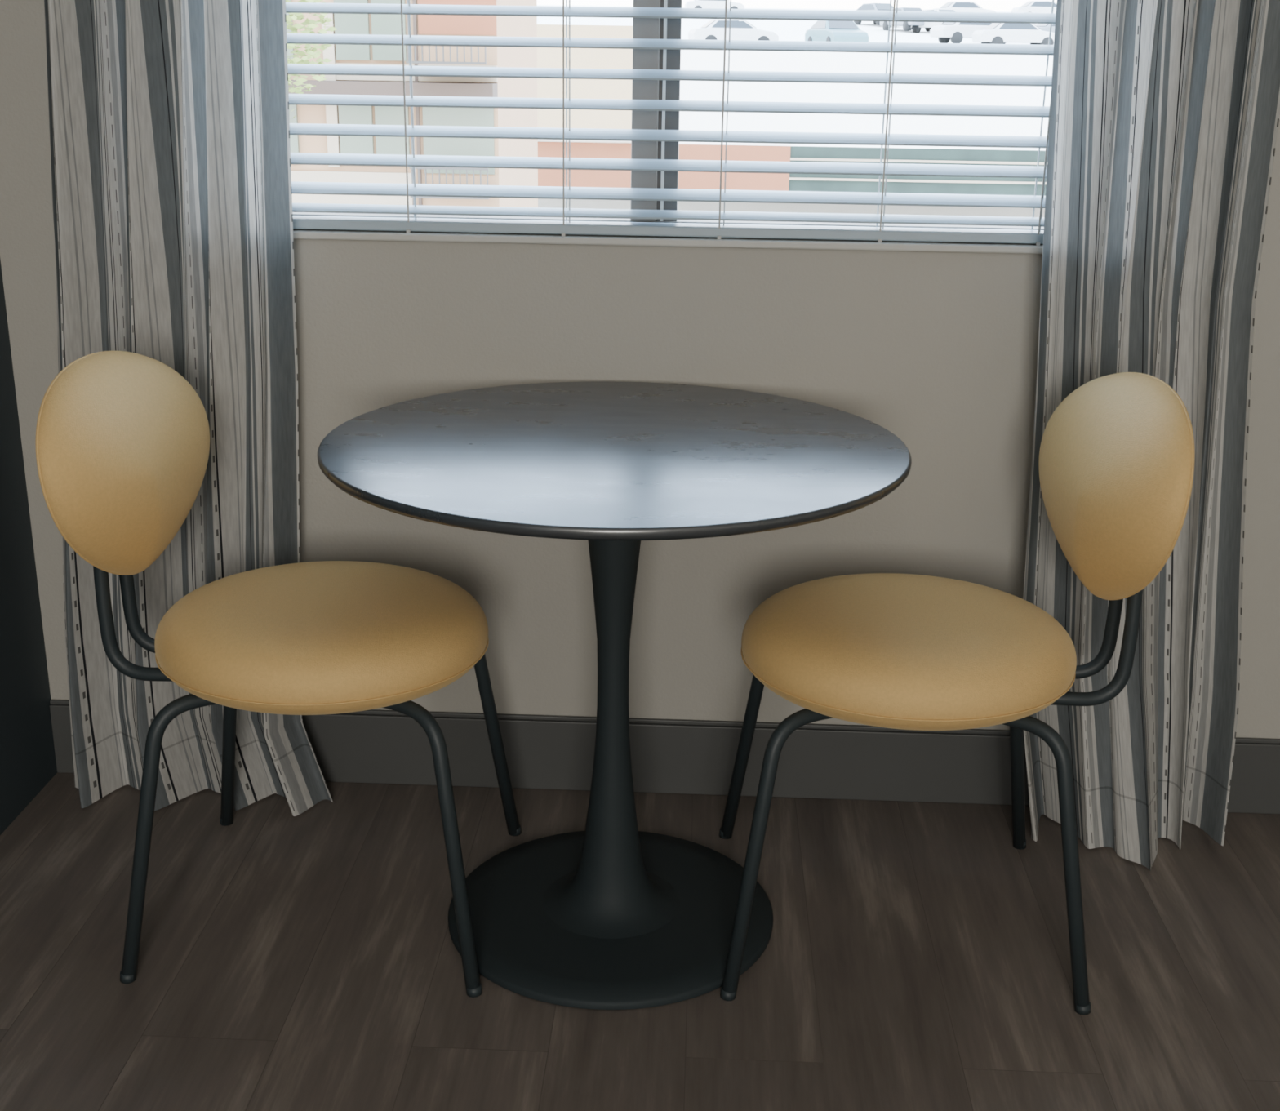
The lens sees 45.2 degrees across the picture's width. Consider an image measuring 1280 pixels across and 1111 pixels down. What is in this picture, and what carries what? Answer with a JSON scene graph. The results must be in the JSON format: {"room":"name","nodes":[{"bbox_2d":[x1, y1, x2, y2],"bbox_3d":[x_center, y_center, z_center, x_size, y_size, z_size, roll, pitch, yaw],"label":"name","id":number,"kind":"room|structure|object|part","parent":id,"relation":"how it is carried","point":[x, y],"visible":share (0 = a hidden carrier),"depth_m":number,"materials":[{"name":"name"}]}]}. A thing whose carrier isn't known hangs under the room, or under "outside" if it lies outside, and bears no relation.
{"room":"dining room","nodes":[
{"label":"dining room","id":0,"kind":"room"},
{"bbox_2d":[0,259,57,835],"bbox_3d":[-1.197,-0.011,-0.096,0.100,2.550,5.200,2,18,2],"label":"wall","id":1,"kind":"structure","parent":0,"point":[28,763],"depth_m":2.58,"materials":[{"name":"paint"}]},
{"bbox_2d":[291,13,497,204],"bbox_3d":[-6.483,-6.248,21.403,9.043,2.640,0.070,2,18,2],"label":"building wall","id":2,"kind":"structure","parent":0,"point":[331,111],"depth_m":21.56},
{"bbox_2d":[0,772,1279,1110],"bbox_3d":[0.554,1.290,0.271,3.642,0.100,5.440,2,18,2],"label":"floor","id":3,"kind":"structure","parent":0,"point":[915,957],"depth_m":2.19,"materials":[{"name":"brown wood"}]},
{"bbox_2d":[35,351,521,997],"bbox_3d":[-0.495,0.130,2.234,0.585,0.844,0.482,2,18,2],"label":"dining chair","id":4,"kind":"object","parent":3,"relation":"on","point":[122,439],"visible":1,"depth_m":2.10,"materials":[{"name":"yellow fabric"}]},
{"bbox_3d":[-0.712,-0.123,2.149,0.121,0.313,0.352,5,19,12],"label":"backrest","id":5,"kind":"part","parent":4,"relation":"part of","materials":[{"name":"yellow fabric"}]},
{"bbox_3d":[-0.469,0.394,2.138,0.508,0.404,0.136,2,18,2],"label":"leg frame","id":6,"kind":"part","parent":4,"relation":"part of","materials":[{"name":"grey metal"}]},
{"bbox_3d":[-0.458,0.111,2.226,0.474,0.117,0.443,2,18,2],"label":"seat","id":7,"kind":"part","parent":4,"relation":"part of","materials":[{"name":"yellow fabric"}]},
{"bbox_3d":[-0.453,0.286,2.465,0.508,0.404,0.136,2,18,2],"label":"leg frame","id":8,"kind":"part","parent":4,"relation":"part of","materials":[{"name":"grey metal"}]},
{"bbox_2d":[317,382,911,1009],"bbox_3d":[-0.039,0.195,2.217,0.800,0.740,0.800,2,18,2],"label":"pedestal dining table","id":9,"kind":"object","parent":3,"relation":"on","point":[611,914],"visible":0.99,"depth_m":2.16,"materials":[{"name":"grey metal"}]},
{"bbox_3d":[-0.039,0.195,2.217,0.220,0.692,0.220,2,18,2],"label":"pedestal stem","id":10,"kind":"part","parent":9,"relation":"part of","materials":[{"name":"grey metal"}]},
{"bbox_2d":[719,372,1194,1014],"bbox_3d":[0.420,0.151,2.213,0.585,0.844,0.482,2,18,2],"label":"dining chair","id":11,"kind":"object","parent":3,"relation":"on","point":[895,651],"visible":1,"depth_m":2.08,"materials":[{"name":"yellow fabric"}]},
{"bbox_3d":[0.388,0.305,2.447,0.508,0.404,0.136,2,18,2],"label":"leg frame","id":12,"kind":"part","parent":11,"relation":"part of","materials":[{"name":"grey metal"}]},
{"bbox_3d":[0.372,0.413,2.120,0.508,0.404,0.136,2,18,2],"label":"leg frame","id":13,"kind":"part","parent":11,"relation":"part of","materials":[{"name":"grey metal"}]},
{"bbox_3d":[0.383,0.130,2.208,0.474,0.117,0.443,2,18,2],"label":"seat","id":14,"kind":"part","parent":11,"relation":"part of","materials":[{"name":"yellow fabric"}]},
{"bbox_3d":[0.644,-0.090,2.111,0.121,0.313,0.352,-2,18,-7],"label":"backrest","id":15,"kind":"part","parent":11,"relation":"part of","materials":[{"name":"yellow fabric"}]},
{"bbox_2d":[0,0,1279,738],"bbox_3d":[0.694,-0.797,2.369,3.642,2.550,0.140,2,18,2],"label":"wall","id":16,"kind":"structure","parent":0,"point":[938,351],"depth_m":2.50,"materials":[{"name":"paint"}]},
{"bbox_2d":[630,0,660,221],"bbox_3d":[0.015,-1.083,2.336,0.042,1.125,0.055,2,18,2],"label":"mullion","id":17,"kind":"object","parent":16,"relation":"attached to","point":[642,28],"visible":0.51,"depth_m":2.43,"materials":[{"name":"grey metal"}]},
{"bbox_2d":[49,699,1279,813],"bbox_3d":[0.673,0.371,2.675,3.442,0.140,0.011,2,18,2],"label":"baseboard","id":18,"kind":"structure","parent":16,"relation":"attached to","point":[372,746],"depth_m":2.69,"materials":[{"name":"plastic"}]},
{"bbox_2d":[293,229,1043,253],"bbox_3d":[0.039,-0.505,2.456,1.340,0.012,0.087,2,18,2],"label":"sill","id":19,"kind":"structure","parent":16,"relation":"attached to","point":[321,234],"depth_m":2.42,"materials":[{"name":"grey paint"}]},
{"bbox_2d":[292,212,1044,230],"bbox_3d":[0.051,-1.088,2.335,1.340,1.195,0.050,2,18,2],"label":"frame","id":20,"kind":"object","parent":16,"relation":"attached to","point":[314,214],"visible":0.02,"depth_m":2.50,"materials":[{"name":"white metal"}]},
{"bbox_2d":[285,0,1055,245],"bbox_3d":[0.048,-1.063,2.268,1.332,1.190,0.062,2,18,2],"label":"window blind","id":21,"kind":"object","parent":16,"relation":"attached to","point":[718,230],"visible":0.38,"depth_m":2.39,"materials":[{"name":"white plastic"}]},
{"bbox_3d":[0.039,-0.520,2.449,1.328,0.016,0.056,2,18,2],"label":"rail","id":22,"kind":"part","parent":21,"relation":"part of","materials":[{"name":"white plastic"}]},
{"bbox_3d":[0.075,-1.789,1.947,2.100,0.022,0.096,2,18,2],"label":"curtain rod","id":23,"kind":"object","parent":16,"relation":"attached to","visible":0},
{"bbox_2d":[44,0,333,816],"bbox_3d":[-0.746,-0.676,2.298,0.464,2.316,0.100,2,18,2],"label":"curtain","id":24,"kind":"object","parent":23,"relation":"hanging from","point":[169,120],"visible":0.73,"depth_m":2.39,"materials":[{"name":"fabric"}]},
{"bbox_2d":[1023,0,1279,871],"bbox_3d":[0.786,-0.621,2.199,0.406,2.316,0.190,2,18,2],"label":"curtain","id":25,"kind":"object","parent":23,"relation":"hanging from","point":[1164,114],"visible":0.8,"depth_m":2.35,"materials":[{"name":"fabric"}]},
{"bbox_2d":[656,0,681,221],"bbox_3d":[0.052,-1.083,2.336,0.033,1.125,0.042,2,18,2],"label":"sash","id":26,"kind":"object","parent":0,"point":[669,28],"depth_m":2.44,"materials":[{"name":"grey metal"}]},
{"label":"outside","id":27,"kind":"structure","parent":0,"visible":0},
{"bbox_2d":[537,49,1053,151],"bbox_3d":[5.208,-11.381,38.371,29.200,2.270,0.400,2,18,2],"label":"parking lot","id":28,"kind":"structure","parent":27,"point":[691,60],"depth_m":38.12,"materials":[{"name":"grey asphalt"}]},
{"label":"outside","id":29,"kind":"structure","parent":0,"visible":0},
{"bbox_2d":[537,4,1053,44],"bbox_3d":[11.619,-29.591,84.761,65.000,3.400,99.600,2,18,2],"label":"ground","id":30,"kind":"structure","parent":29,"point":[786,30],"depth_m":102.60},
{"bbox_2d":[684,0,744,8],"bbox_3d":[5.711,-42.129,117.588,4.443,1.449,1.823,0,18,-3],"label":"car","id":31,"kind":"object","parent":30,"relation":"on","point":[711,4],"visible":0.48,"depth_m":116.71,"materials":[{"name":"grey paint"}]},
{"bbox_2d":[688,19,778,40],"bbox_3d":[4.818,-26.951,79.418,4.443,1.449,1.823,-2,19,-9],"label":"car","id":32,"kind":"object","parent":30,"relation":"on","point":[740,29],"visible":0.62,"depth_m":78.55,"materials":[{"name":"grey paint"}]},
{"bbox_2d":[804,20,868,42],"bbox_3d":[9.638,-25.562,75.455,1.823,1.449,4.443,-3,19,-13],"label":"car","id":33,"kind":"object","parent":30,"relation":"on","point":[822,30],"visible":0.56,"depth_m":74.39,"materials":[{"name":"teal paint"}]},
{"bbox_2d":[853,3,893,25],"bbox_3d":[16.308,-37.000,105.091,1.823,1.449,4.443,-7,20,-23],"label":"car","id":34,"kind":"object","parent":30,"relation":"on","point":[868,6],"visible":0.23,"depth_m":104.42,"materials":[{"name":"grey paint"}]},
{"bbox_2d":[880,7,931,31],"bbox_3d":[17.174,-34.371,98.539,1.823,1.449,4.443,-5,19,-18],"label":"car","id":35,"kind":"object","parent":30,"relation":"on","point":[906,25],"visible":0.48,"depth_m":97.78,"materials":[{"name":"grey paint"}]},
{"bbox_2d":[911,8,955,32],"bbox_3d":[18.899,-33.578,96.608,1.823,1.449,4.443,-10,21,-29],"label":"car","id":36,"kind":"object","parent":30,"relation":"on","point":[915,28],"visible":0.34,"depth_m":96.26,"materials":[{"name":"grey paint"}]},
{"bbox_2d":[935,1,996,13],"bbox_3d":[23.302,-39.030,110.386,4.443,1.449,1.823,-2,19,-9],"label":"car","id":37,"kind":"object","parent":30,"relation":"on","point":[957,6],"visible":0.33,"depth_m":109.50,"materials":[{"name":"grey paint"}]},
{"bbox_2d":[929,22,1006,44],"bbox_3d":[18.701,-29.482,86.348,4.443,1.449,1.823,-4,19,-14],"label":"car","id":38,"kind":"object","parent":30,"relation":"on","point":[946,32],"visible":0.42,"depth_m":85.37,"materials":[{"name":"grey paint"}]},
{"bbox_2d":[972,22,1054,44],"bbox_3d":[20.257,-27.951,82.565,4.443,1.449,1.823,-1,18,-6],"label":"car","id":39,"kind":"object","parent":30,"relation":"on","point":[994,33],"visible":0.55,"depth_m":81.72,"materials":[{"name":"grey paint"}]},
{"bbox_2d":[1015,12,1038,25],"bbox_3d":[23.542,-32.331,93.635,1.823,1.449,4.443,-7,20,-23],"label":"car","id":40,"kind":"object","parent":30,"relation":"on","point":[1015,12],"visible":0.07,"depth_m":92.96,"materials":[{"name":"grey paint"}]},
{"bbox_2d":[1011,0,1056,13],"bbox_3d":[29.944,-40.333,113.856,4.443,1.449,1.823,0,18,-3],"label":"car","id":41,"kind":"object","parent":30,"relation":"on","point":[1039,6],"visible":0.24,"depth_m":112.96,"materials":[{"name":"grey paint"}]},
{"bbox_2d":[1035,23,1054,32],"bbox_3d":[23.938,-29.336,86.147,4.443,1.449,1.823,-2,19,-9],"label":"car","id":42,"kind":"object","parent":30,"relation":"on","point":[1044,27],"visible":0.02,"depth_m":85.06,"materials":[{"name":"grey paint"}]},
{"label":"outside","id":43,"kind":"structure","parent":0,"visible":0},
{"bbox_2d":[537,198,1044,217],"bbox_3d":[3.652,-20.582,79.450,120.000,0.200,156.042,2,18,2],"label":"ground","id":44,"kind":"structure","parent":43,"point":[544,203],"depth_m":53.68,"materials":[{"name":"grey concrete"}]},
{"bbox_2d":[285,0,337,119],"bbox_3d":[-4.451,-4.293,18.837,1.680,6.704,1.694,2,18,2],"label":"tree","id":45,"kind":"object","parent":44,"relation":"on","point":[311,53],"visible":0.2,"depth_m":18.22,"materials":[{"name":"green plant"}]},
{"bbox_2d":[288,0,537,207],"bbox_3d":[-6.355,-7.877,23.532,9.043,9.500,5.000,2,18,2],"label":"facade","id":46,"kind":"object","parent":44,"relation":"on","point":[507,26],"visible":0.02,"depth_m":21.59,"materials":[{"name":"brown"}]},
{"bbox_2d":[285,0,494,174],"bbox_3d":[-3.810,-6.509,21.194,3.586,2.376,0.060,2,18,2],"label":"windows","id":47,"kind":"structure","parent":46,"relation":"in","point":[345,24],"depth_m":21.29,"materials":[{"name":"grey glass"}]},
{"bbox_2d":[288,0,497,205],"bbox_3d":[-6.477,-7.253,20.844,9.043,9.000,0.500,2,18,2],"label":"trim","id":48,"kind":"structure","parent":46,"relation":"attached to","point":[323,87],"depth_m":20.75,"materials":[{"name":"beige paint"}]},
{"bbox_2d":[405,45,490,199],"bbox_3d":[-2.530,-5.920,20.832,1.056,2.026,1.000,2,18,2],"label":"balcony railing","id":49,"kind":"object","parent":46,"relation":"attached to","point":[415,61],"visible":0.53,"depth_m":20.54,"materials":[{"name":"grey metal"}]},
{"bbox_2d":[417,0,497,35],"bbox_3d":[-2.479,-7.561,20.794,1.069,0.968,0.040,2,18,2],"label":"panel","id":50,"kind":"object","parent":46,"relation":"attached to","point":[427,24],"depth_m":20.88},
{"bbox_2d":[537,24,632,128],"bbox_3d":[-1.696,-10.378,38.874,3.776,5.750,0.700,2,18,2],"label":"building wall","id":51,"kind":"structure","parent":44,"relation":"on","point":[580,58],"depth_m":38.03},
{"bbox_2d":[537,142,791,191],"bbox_3d":[0.512,-9.810,39.088,6.548,1.300,0.450,2,18,2],"label":"band","id":52,"kind":"object","parent":51,"relation":"attached to","point":[546,177],"visible":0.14,"depth_m":38.84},
{"bbox_2d":[788,146,1048,195],"bbox_3d":[11.775,-9.540,38.663,16.000,1.220,0.400,2,18,2],"label":"hedge","id":53,"kind":"object","parent":44,"relation":"on","point":[800,152],"visible":0.22,"depth_m":38.65,"materials":[{"name":"green plant"}]},
{"bbox_2d":[789,157,1047,184],"bbox_3d":[11.766,-9.525,38.426,16.000,0.540,0.060,2,18,2],"label":"rails","id":54,"kind":"object","parent":53,"relation":"attached to","point":[791,158],"visible":0.56,"depth_m":38.58,"materials":[{"name":"beige"}]}
]}

